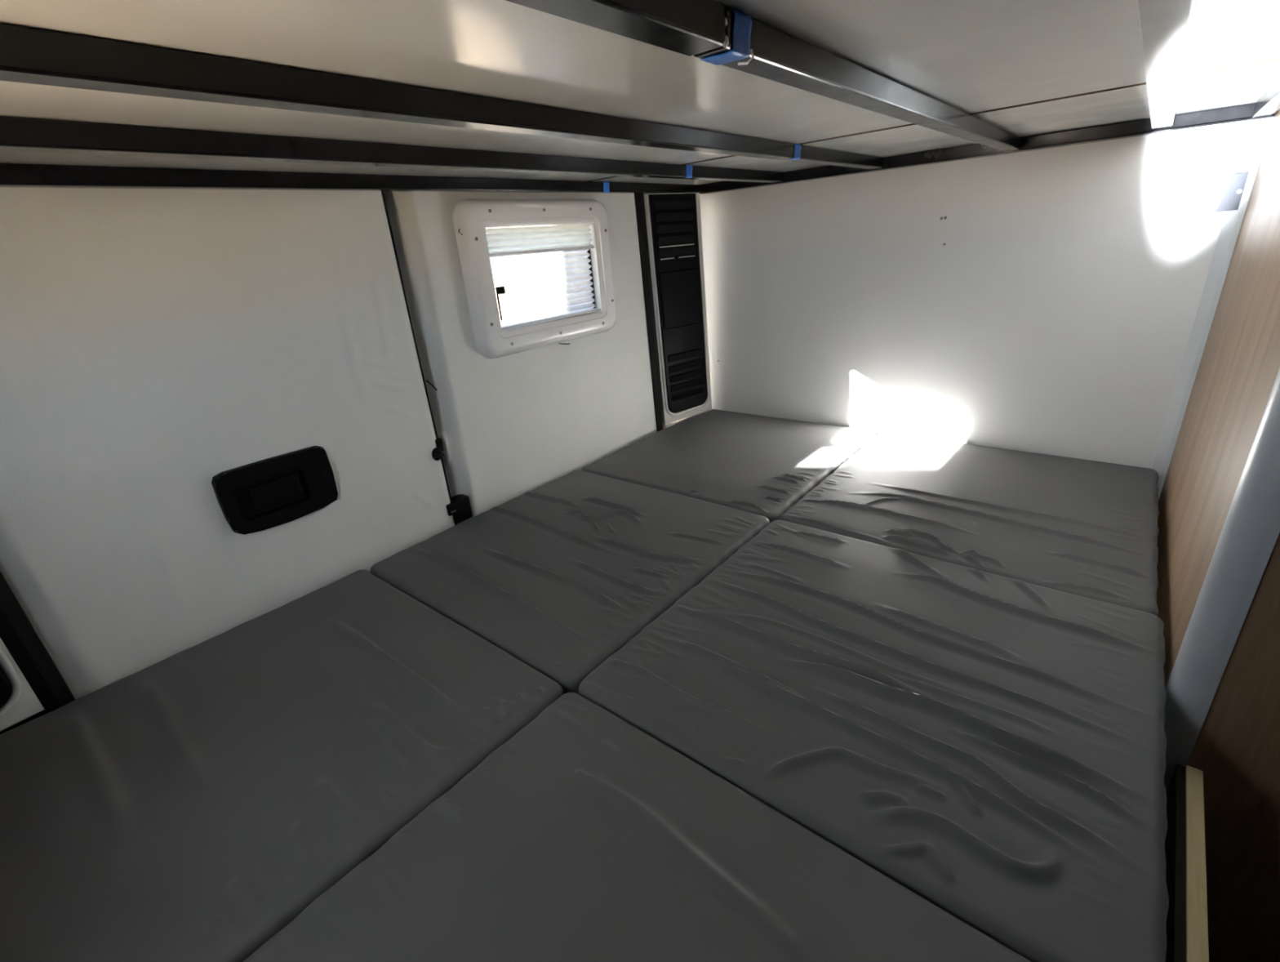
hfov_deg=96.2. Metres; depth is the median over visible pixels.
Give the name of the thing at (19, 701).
vent panel
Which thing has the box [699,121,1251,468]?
wall
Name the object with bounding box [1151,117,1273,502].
trim
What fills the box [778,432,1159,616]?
seat cushion
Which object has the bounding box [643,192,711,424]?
vent panel
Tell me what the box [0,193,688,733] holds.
wall
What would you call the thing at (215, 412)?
door
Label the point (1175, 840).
board
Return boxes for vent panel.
[0,637,44,731]
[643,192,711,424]
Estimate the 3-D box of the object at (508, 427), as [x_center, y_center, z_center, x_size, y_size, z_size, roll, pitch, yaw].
[-0.226,-0.329,1.548,0.072,1.800,0.861,13,29,37]
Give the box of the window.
[453,199,616,358]
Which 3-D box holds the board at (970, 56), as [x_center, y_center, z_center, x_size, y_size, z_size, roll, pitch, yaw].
[-0.097,-0.412,0.593,1.282,0.018,1.392,14,29,37]
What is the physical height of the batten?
0.061 m
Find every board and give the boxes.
[0,0,1279,181]
[587,58,1279,184]
[1164,763,1186,961]
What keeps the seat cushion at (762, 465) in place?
on the platform
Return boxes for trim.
[0,570,75,712]
[381,191,457,524]
[634,192,665,431]
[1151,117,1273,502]
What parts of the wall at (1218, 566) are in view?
panel, corner post, panel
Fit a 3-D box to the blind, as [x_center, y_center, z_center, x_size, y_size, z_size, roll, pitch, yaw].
[-0.235,-0.586,1.386,0.012,0.052,0.337,14,29,37]
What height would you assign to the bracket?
0.071 m
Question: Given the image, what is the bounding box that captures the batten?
[1185,764,1208,961]
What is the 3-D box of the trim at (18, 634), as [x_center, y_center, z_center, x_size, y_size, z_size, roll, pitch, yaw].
[-0.921,0.053,0.768,0.060,1.800,0.032,14,29,37]
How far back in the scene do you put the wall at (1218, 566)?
0.73 m
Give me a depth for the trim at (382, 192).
1.19 m
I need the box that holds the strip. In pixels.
[1136,0,1195,128]
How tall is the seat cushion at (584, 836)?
0.110 m
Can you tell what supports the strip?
attached to the board at (970, 56)
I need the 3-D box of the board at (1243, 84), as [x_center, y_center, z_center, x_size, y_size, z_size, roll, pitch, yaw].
[0.513,-0.743,1.266,1.282,0.018,0.510,14,29,37]
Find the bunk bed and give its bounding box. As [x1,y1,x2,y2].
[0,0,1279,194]
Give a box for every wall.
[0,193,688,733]
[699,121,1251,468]
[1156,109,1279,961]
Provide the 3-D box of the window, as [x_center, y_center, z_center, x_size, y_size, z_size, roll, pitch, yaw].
[-0.244,-0.513,1.434,0.082,0.345,0.477,14,29,37]
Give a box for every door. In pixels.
[0,186,455,699]
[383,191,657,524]
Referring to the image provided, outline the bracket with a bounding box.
[1214,171,1248,212]
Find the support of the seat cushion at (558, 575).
on the platform
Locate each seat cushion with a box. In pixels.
[0,569,563,961]
[243,692,1031,961]
[370,470,769,693]
[577,520,1168,961]
[581,408,875,523]
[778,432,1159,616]
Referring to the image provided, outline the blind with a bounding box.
[485,223,592,253]
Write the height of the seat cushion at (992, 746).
0.115 m
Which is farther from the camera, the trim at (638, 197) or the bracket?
the trim at (638, 197)
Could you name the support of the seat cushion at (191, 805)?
on the platform

